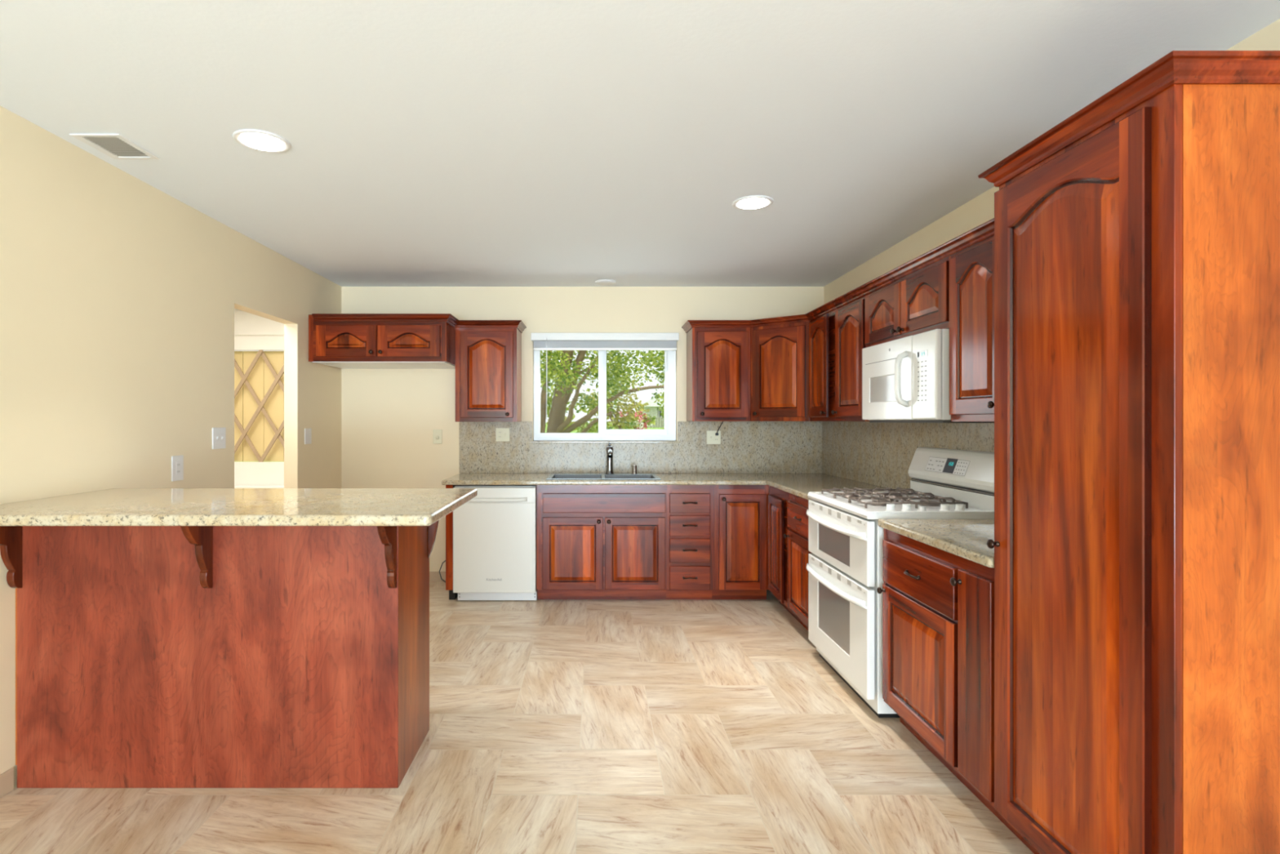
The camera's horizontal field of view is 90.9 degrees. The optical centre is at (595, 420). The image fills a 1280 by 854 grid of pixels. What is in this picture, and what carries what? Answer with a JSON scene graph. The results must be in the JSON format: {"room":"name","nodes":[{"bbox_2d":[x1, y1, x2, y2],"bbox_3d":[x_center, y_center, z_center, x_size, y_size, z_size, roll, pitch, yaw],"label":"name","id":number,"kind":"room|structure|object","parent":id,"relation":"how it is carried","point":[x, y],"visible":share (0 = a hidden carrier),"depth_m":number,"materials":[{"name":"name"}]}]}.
{"room":"kitchen","nodes":[
{"label":"kitchen","id":0,"kind":"room"},
{"bbox_2d":[0,106,341,787],"bbox_3d":[-2.220,0.111,0.265,0.099,2.519,10.530,0,0,0],"label":"wall","id":1,"kind":"structure","parent":0,"point":[119,297],"depth_m":2.86,"materials":[{"name":"paint"}]},
{"bbox_2d":[0,767,13,797],"bbox_3d":[-2.165,1.329,1.317,0.010,0.082,2.035,0,0,0],"label":"baseboard","id":2,"kind":"structure","parent":1,"relation":"attached to","point":[6,778],"depth_m":2.31,"materials":[{"name":"wood"}]},
{"bbox_2d":[171,455,183,481],"bbox_3d":[-2.165,0.245,3.257,0.009,0.130,0.088,0,0,0],"label":"outlet plate","id":3,"kind":"object","parent":1,"relation":"attached to","point":[177,461],"visible":1,"depth_m":3.25,"materials":[{"name":"white plastic"}]},
{"bbox_2d":[176,461,180,475],"bbox_3d":[-2.163,0.245,3.257,0.003,0.068,0.032,0,0,0],"label":"receptacle","id":4,"kind":"object","parent":3,"relation":"attached to","point":[178,463],"depth_m":3.26,"materials":[{"name":"white plastic"}]},
{"bbox_2d":[212,427,226,448],"bbox_3d":[-2.162,0.099,3.617,0.016,0.122,0.125,0,0,0],"label":"switch plate","id":5,"kind":"object","parent":1,"relation":"attached to","point":[219,434],"visible":1,"depth_m":3.61,"materials":[{"name":"white plastic"}]},
{"bbox_2d":[304,428,311,444],"bbox_3d":[-2.166,0.115,4.738,0.007,0.118,0.105,0,0,0],"label":"blank plate","id":6,"kind":"object","parent":1,"relation":"attached to","point":[308,432],"visible":1,"depth_m":4.73,"materials":[{"name":"white plastic"}]},
{"bbox_2d":[234,308,284,485],"bbox_3d":[-3.834,0.111,6.215,3.131,2.523,0.070,0,0,0],"label":"wall","id":7,"kind":"structure","parent":0,"point":[251,331],"depth_m":6.20,"materials":[{"name":"white paint"}]},
{"bbox_2d":[234,350,284,462],"bbox_3d":[-3.385,-0.148,6.259,0.699,1.125,0.102,0,0,0],"label":"lattice screen","id":8,"kind":"object","parent":7,"relation":"attached to","point":[259,375],"visible":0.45,"depth_m":6.29,"materials":[{"name":"beige wood"}]},
{"bbox_2d":[234,485,284,488],"bbox_3d":[-3.834,0.652,6.129,3.131,0.035,0.098,0,0,0],"label":"trim","id":9,"kind":"structure","parent":7,"relation":"attached to","point":[235,486],"depth_m":6.08,"materials":[{"name":"white paint"}]},
{"bbox_2d":[0,581,1034,853],"bbox_3d":[-0.238,1.370,0.985,10.523,0.001,12.170,0,0,0],"label":"floor","id":10,"kind":"structure","parent":0,"point":[557,726],"depth_m":2.46,"materials":[{"name":"tile"}]},
{"bbox_2d":[0,520,439,787],"bbox_3d":[-1.408,0.854,2.454,1.523,1.032,0.665,0,0,0],"label":"peninsula base","id":11,"kind":"object","parent":10,"relation":"on","point":[147,656],"visible":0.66,"depth_m":2.34,"materials":[{"name":"brown wood"}]},
{"bbox_2d":[0,488,477,525],"bbox_3d":[-1.348,0.320,2.419,1.642,0.036,0.814,0,0,0],"label":"countertop","id":12,"kind":"structure","parent":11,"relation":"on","point":[113,506],"depth_m":2.17,"materials":[{"name":"beige stone"}]},
{"bbox_2d":[439,560,445,582],"bbox_3d":[-1.238,1.248,5.331,0.174,0.244,0.025,0,0,-17],"label":"power cord","id":13,"kind":"object","parent":10,"relation":"on","point":[445,560],"visible":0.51,"depth_m":5.30,"materials":[{"name":"grey plastic"}]},
{"bbox_2d":[445,484,457,599],"bbox_3d":[-1.101,0.925,5.046,0.053,0.889,0.623,0,0,0],"label":"cabinet end panel","id":14,"kind":"object","parent":10,"relation":"on","point":[449,517],"visible":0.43,"depth_m":4.74,"materials":[{"name":"brown wood"}]},
{"bbox_2d":[453,484,537,599],"bbox_3d":[-0.758,0.929,5.015,0.624,0.870,0.620,0,0,0],"label":"dishwasher","id":15,"kind":"object","parent":10,"relation":"on","point":[495,531],"visible":0.98,"depth_m":4.72,"materials":[{"name":"white metal"}]},
{"bbox_2d":[454,484,536,487],"bbox_3d":[-0.760,0.887,5.048,0.612,0.786,0.555,0,0,0],"label":"tub","id":16,"kind":"object","parent":15,"relation":"in","point":[457,486],"depth_m":4.77,"materials":[{"name":"metal"}]},
{"bbox_2d":[536,484,666,599],"bbox_3d":[0.051,0.926,5.019,0.987,0.889,0.652,0,0,0],"label":"base cabinet","id":17,"kind":"object","parent":10,"relation":"on","point":[593,541],"visible":1,"depth_m":4.73,"materials":[{"name":"brown wood"}]},
{"bbox_2d":[441,473,895,500],"bbox_3d":[0.400,0.463,4.537,3.110,0.036,1.664,0,0,0],"label":"countertop","id":18,"kind":"structure","parent":17,"relation":"on","point":[799,485],"depth_m":4.72,"materials":[{"name":"beige stone"}]},
{"bbox_2d":[546,472,660,479],"bbox_3d":[0.064,0.537,5.029,0.871,0.196,0.545,0,0,0],"label":"sink","id":19,"kind":"object","parent":18,"relation":"in","point":[553,476],"visible":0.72,"depth_m":5.16,"materials":[{"name":"silver metal"}]},
{"bbox_2d":[631,464,637,474],"bbox_3d":[0.327,0.402,5.225,0.051,0.075,0.051,0,0,0],"label":"soap dispenser","id":20,"kind":"object","parent":19,"relation":"on","point":[633,466],"visible":1,"depth_m":5.21,"materials":[{"name":"silver metal"}]},
{"bbox_2d":[605,442,613,474],"bbox_3d":[0.121,0.308,5.147,0.072,0.262,0.228,0,0,0],"label":"kitchen faucet","id":21,"kind":"object","parent":18,"relation":"on","point":[609,448],"visible":1,"depth_m":5.20,"materials":[{"name":"silver metal"}]},
{"bbox_2d":[666,484,714,599],"bbox_3d":[0.721,0.925,5.021,0.352,0.889,0.649,0,0,0],"label":"base cabinet","id":22,"kind":"object","parent":10,"relation":"on","point":[690,508],"visible":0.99,"depth_m":4.72,"materials":[{"name":"brown wood"}]},
{"bbox_2d":[711,484,768,599],"bbox_3d":[1.106,0.925,5.019,0.418,0.889,0.652,0,0,0],"label":"base cabinet","id":23,"kind":"object","parent":10,"relation":"on","point":[740,511],"visible":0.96,"depth_m":4.73,"materials":[{"name":"brown wood"}]},
{"bbox_2d":[768,485,799,622],"bbox_3d":[1.598,0.925,4.502,0.634,0.889,0.480,0,0,0],"label":"base cabinet","id":24,"kind":"object","parent":10,"relation":"on","point":[778,499],"visible":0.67,"depth_m":4.43,"materials":[{"name":"brown wood"}]},
{"bbox_2d":[783,493,812,630],"bbox_3d":[1.589,0.925,3.982,0.652,0.889,0.559,0,0,0],"label":"base cabinet","id":25,"kind":"object","parent":10,"relation":"on","point":[797,552],"visible":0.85,"depth_m":4.03,"materials":[{"name":"brown wood"}]},
{"bbox_2d":[806,446,994,717],"bbox_3d":[1.571,0.761,3.285,0.729,1.218,0.814,0,0,0],"label":"gas range","id":26,"kind":"object","parent":10,"relation":"on","point":[844,566],"visible":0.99,"depth_m":3.13,"materials":[{"name":"white metal"}]},
{"bbox_2d":[807,491,994,519],"bbox_3d":[1.548,0.433,3.285,0.604,0.037,0.810,0,0,0],"label":"cooktop","id":27,"kind":"object","parent":26,"relation":"in","point":[850,507],"depth_m":3.04,"materials":[{"name":"white metal"}]},
{"bbox_2d":[876,528,1022,840],"bbox_3d":[1.589,0.925,2.455,0.652,0.889,0.816,0,0,0],"label":"base cabinet","id":28,"kind":"object","parent":10,"relation":"on","point":[938,605],"visible":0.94,"depth_m":2.35,"materials":[{"name":"brown wood"}]},
{"bbox_2d":[878,519,994,567],"bbox_3d":[1.620,0.463,2.455,0.670,0.036,0.814,0,0,0],"label":"countertop","id":29,"kind":"structure","parent":28,"relation":"on","point":[967,539],"depth_m":2.50,"materials":[{"name":"beige stone"}]},
{"bbox_2d":[977,50,1279,853],"bbox_3d":[1.609,0.277,1.736,0.692,2.186,0.704,0,0,0],"label":"pantry cabinet","id":30,"kind":"object","parent":10,"relation":"on","point":[1136,543],"visible":1,"depth_m":1.49,"materials":[{"name":"brown wood"}]},
{"bbox_2d":[341,286,823,571],"bbox_3d":[-0.107,0.111,5.450,4.326,2.519,0.160,0,0,0],"label":"wall","id":31,"kind":"structure","parent":0,"point":[389,417],"depth_m":5.37,"materials":[{"name":"paint"}]},
{"bbox_2d":[308,313,459,368],"bbox_3d":[-1.625,-0.624,5.031,1.082,0.357,0.676,0,0,0],"label":"upper cabinet","id":32,"kind":"object","parent":31,"relation":"attached to","point":[340,340],"visible":1,"depth_m":4.73,"materials":[{"name":"brown wood"}]},
{"bbox_2d":[429,571,445,581],"bbox_3d":[-1.665,1.327,5.365,1.010,0.085,0.010,0,0,0],"label":"baseboard","id":33,"kind":"structure","parent":31,"relation":"attached to","point":[433,575],"depth_m":5.36,"materials":[{"name":"wood"}]},
{"bbox_2d":[433,429,441,444],"bbox_3d":[-1.348,0.133,5.363,0.075,0.122,0.014,0,0,0],"label":"outlet plate","id":34,"kind":"object","parent":31,"relation":"attached to","point":[437,433],"visible":1,"depth_m":5.36,"materials":[{"name":"beige plastic"}]},
{"bbox_2d":[455,320,526,422],"bbox_3d":[-0.856,-0.398,5.181,0.537,0.809,0.376,0,0,0],"label":"upper cabinet","id":35,"kind":"object","parent":31,"relation":"attached to","point":[488,353],"visible":1,"depth_m":5.03,"materials":[{"name":"brown wood"}]},
{"bbox_2d":[528,350,680,443],"bbox_3d":[0.083,-0.277,5.426,1.294,0.927,0.168,0,0,0],"label":"window","id":36,"kind":"structure","parent":31,"relation":"in","point":[668,435],"depth_m":5.43,"materials":[{"name":"white plastic"}]},
{"bbox_2d":[530,333,679,417],"bbox_3d":[0.083,-0.388,5.334,1.252,0.716,0.071,0,0,0],"label":"window blind","id":37,"kind":"object","parent":36,"relation":"attached to","point":[542,341],"visible":1,"depth_m":5.32,"materials":[{"name":"white paint"}]},
{"bbox_2d":[458,421,822,473],"bbox_3d":[0.388,0.224,5.359,3.093,0.440,0.020,0,0,0],"label":"backsplash","id":38,"kind":"structure","parent":31,"relation":"attached to","point":[745,446],"depth_m":5.35,"materials":[{"name":"grey stone"}]},
{"bbox_2d":[495,427,509,441],"bbox_3d":[-0.787,0.116,5.341,0.118,0.114,0.016,0,0,0],"label":"double outlet plate","id":39,"kind":"object","parent":38,"relation":"attached to","point":[502,434],"visible":1,"depth_m":5.34,"materials":[{"name":"beige plastic"}]},
{"bbox_2d":[497,430,502,438],"bbox_3d":[-0.810,0.116,5.342,0.032,0.068,0.003,0,0,0],"label":"receptacle","id":40,"kind":"object","parent":39,"relation":"attached to","point":[500,432],"depth_m":5.34,"materials":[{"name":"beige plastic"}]},
{"bbox_2d":[706,431,720,444],"bbox_3d":[1.008,0.140,5.341,0.118,0.114,0.016,0,0,0],"label":"double outlet plate","id":41,"kind":"object","parent":38,"relation":"attached to","point":[712,438],"visible":1,"depth_m":5.34,"materials":[{"name":"beige plastic"}]},
{"bbox_2d":[714,433,718,441],"bbox_3d":[1.032,0.140,5.342,0.032,0.068,0.003,0,0,0],"label":"receptacle","id":42,"kind":"object","parent":41,"relation":"attached to","point":[716,437],"depth_m":5.34,"materials":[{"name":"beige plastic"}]},
{"bbox_2d":[686,327,751,421],"bbox_3d":[1.014,-0.399,5.181,0.469,0.802,0.376,0,0,0],"label":"upper cabinet","id":43,"kind":"object","parent":31,"relation":"attached to","point":[718,359],"visible":1,"depth_m":5.03,"materials":[{"name":"brown wood"}]},
{"bbox_2d":[751,321,809,421],"bbox_3d":[1.603,-0.399,5.058,0.705,0.802,0.623,0,0,0],"label":"upper cabinet","id":44,"kind":"object","parent":31,"relation":"attached to","point":[780,353],"visible":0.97,"depth_m":4.87,"materials":[{"name":"brown wood"}]},
{"bbox_2d":[0,0,1279,286],"bbox_3d":[-1.722,-1.209,0.950,7.556,0.120,12.100,0,0,0],"label":"ceiling","id":45,"kind":"structure","parent":0,"point":[433,143],"depth_m":2.36,"materials":[{"name":"paint"}]},
{"bbox_2d":[69,133,159,159],"bbox_3d":[-2.003,-1.146,2.628,0.198,0.006,0.236,0,0,0],"label":"ceiling vent","id":46,"kind":"object","parent":45,"relation":"in","point":[116,146],"visible":1,"depth_m":2.62,"materials":[{"name":"white plastic"}]},
{"bbox_2d":[232,128,290,152],"bbox_3d":[-1.366,-1.144,2.577,0.212,0.009,0.212,0,0,0],"label":"recessed light","id":47,"kind":"object","parent":45,"relation":"in","point":[260,140],"visible":1,"depth_m":2.56,"materials":[{"name":"white plastic"}]},
{"bbox_2d":[240,133,283,151],"bbox_3d":[-1.366,-1.141,2.577,0.155,0.002,0.155,0,0,0],"label":"diffuser","id":48,"kind":"object","parent":47,"relation":"attached to","point":[259,142],"depth_m":2.57,"materials":[{"name":"white plastic"}]},
{"bbox_2d":[595,279,616,285],"bbox_3d":[0.086,-1.140,5.180,0.170,0.018,0.170,0,0,0],"label":"ceiling disc","id":49,"kind":"object","parent":45,"relation":"attached to","point":[603,282],"visible":1,"depth_m":5.14,"materials":[{"name":"white plastic"}]},
{"bbox_2d":[732,195,773,209],"bbox_3d":[0.829,-1.144,3.304,0.212,0.009,0.212,0,0,0],"label":"recessed light","id":50,"kind":"object","parent":45,"relation":"in","point":[756,202],"visible":1,"depth_m":3.28,"materials":[{"name":"white plastic"}]},
{"bbox_2d":[737,198,768,208],"bbox_3d":[0.829,-1.141,3.304,0.155,0.002,0.155,0,0,0],"label":"diffuser","id":51,"kind":"object","parent":50,"relation":"attached to","point":[743,203],"depth_m":3.29,"materials":[{"name":"white plastic"}]},
{"bbox_2d":[823,18,1279,304],"bbox_3d":[2.006,0.111,0.265,0.100,2.519,10.530,0,0,0],"label":"wall","id":52,"kind":"structure","parent":0,"point":[980,210],"depth_m":3.58,"materials":[{"name":"paint"}]},
{"bbox_2d":[808,294,869,421],"bbox_3d":[1.747,-0.399,4.239,0.416,0.802,1.010,0,0,0],"label":"upper cabinet","id":53,"kind":"object","parent":52,"relation":"attached to","point":[836,337],"visible":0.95,"depth_m":4.15,"materials":[{"name":"brown wood"}]},
{"bbox_2d":[681,217,994,333],"bbox_3d":[1.484,-0.777,3.818,0.776,0.052,3.392,0,0,-16],"label":"crown molding","id":54,"kind":"structure","parent":53,"relation":"attached to","point":[984,231],"depth_m":3.49,"materials":[{"name":"brown wood"}]},
{"bbox_2d":[864,256,951,346],"bbox_3d":[1.762,-0.614,3.297,0.387,0.373,0.872,0,0,0],"label":"upper cabinet","id":55,"kind":"object","parent":52,"relation":"attached to","point":[917,303],"visible":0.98,"depth_m":3.20,"materials":[{"name":"brown wood"}]},
{"bbox_2d":[862,328,994,422],"bbox_3d":[1.726,-0.207,3.273,0.456,0.432,0.797,0,0,0],"label":"microwave oven","id":56,"kind":"object","parent":55,"relation":"attached to","point":[905,380],"visible":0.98,"depth_m":3.13,"materials":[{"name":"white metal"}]},
{"bbox_2d":[822,421,994,491],"bbox_3d":[1.945,0.224,3.708,0.020,0.440,3.322,0,0,0],"label":"backsplash","id":57,"kind":"structure","parent":52,"relation":"attached to","point":[877,454],"depth_m":4.18,"materials":[{"name":"grey stone"}]},
{"bbox_2d":[949,235,994,421],"bbox_3d":[1.762,-0.399,2.454,0.387,0.802,0.812,0,0,0],"label":"upper cabinet","id":58,"kind":"object","parent":52,"relation":"attached to","point":[971,269],"visible":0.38,"depth_m":2.67,"materials":[{"name":"brown wood"}]},
{"label":"outside","id":59,"kind":"structure","parent":0,"visible":0},
{"bbox_2d":[234,422,663,462],"bbox_3d":[0.000,0.970,47.785,120.000,1.400,84.430,0,0,0],"label":"ground","id":60,"kind":"structure","parent":59,"point":[546,426],"depth_m":40.85,"materials":[{"name":"beige"}]},
{"bbox_2d":[545,393,622,431],"bbox_3d":[-0.767,0.060,20.068,3.264,1.933,2.090,0,0,0],"label":"bush","id":61,"kind":"object","parent":60,"relation":"on","point":[569,402],"visible":0.1,"depth_m":19.97,"materials":[{"name":"green plant"}]},
{"bbox_2d":[574,419,617,432],"bbox_3d":[-0.011,0.673,11.927,0.876,1.441,0.763,0,0,-30],"label":"shrub","id":62,"kind":"object","parent":60,"relation":"on","point":[611,424],"visible":0.12,"depth_m":11.86,"materials":[{"name":"green plant"}]},
{"bbox_2d":[540,350,664,432],"bbox_3d":[0.102,-0.390,10.507,3.308,3.834,3.242,0,0,7],"label":"shade tree","id":63,"kind":"object","parent":60,"relation":"on","point":[566,382],"visible":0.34,"depth_m":10.15,"materials":[{"name":"green plant"}]},
{"bbox_2d":[587,377,650,429],"bbox_3d":[0.575,0.000,15.929,1.599,2.412,1.363,0,0,12],"label":"bush","id":64,"kind":"object","parent":60,"relation":"on","point":[624,420],"visible":0.54,"depth_m":15.81,"materials":[{"name":"green plant"}]},
{"bbox_2d":[618,408,657,429],"bbox_3d":[1.170,0.378,18.076,1.188,1.472,1.118,0,0,0],"label":"flowering bush","id":65,"kind":"object","parent":60,"relation":"on","point":[642,423],"visible":0.55,"depth_m":17.87,"materials":[{"name":"green plant"}]},
{"bbox_2d":[638,397,664,426],"bbox_3d":[5.742,-0.672,50.000,5.200,2.324,4.800,0,0,0],"label":"neighbor house","id":66,"kind":"structure","parent":60,"relation":"on","point":[654,411],"depth_m":48.01,"materials":[{"name":"paint"}]},
{"bbox_2d":[639,417,664,427],"bbox_3d":[5.627,0.107,46.425,4.770,0.765,0.050,0,0,0],"label":"fence","id":67,"kind":"object","parent":60,"relation":"on","point":[659,424],"visible":0.17,"depth_m":46.40,"materials":[{"name":"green wood"}]},
{"bbox_2d":[657,391,664,429],"bbox_3d":[1.880,0.229,15.925,0.598,1.950,1.046,0,0,0],"label":"shrub","id":68,"kind":"object","parent":60,"relation":"on","point":[662,414],"visible":0.06,"depth_m":15.85,"materials":[{"name":"green plant"}]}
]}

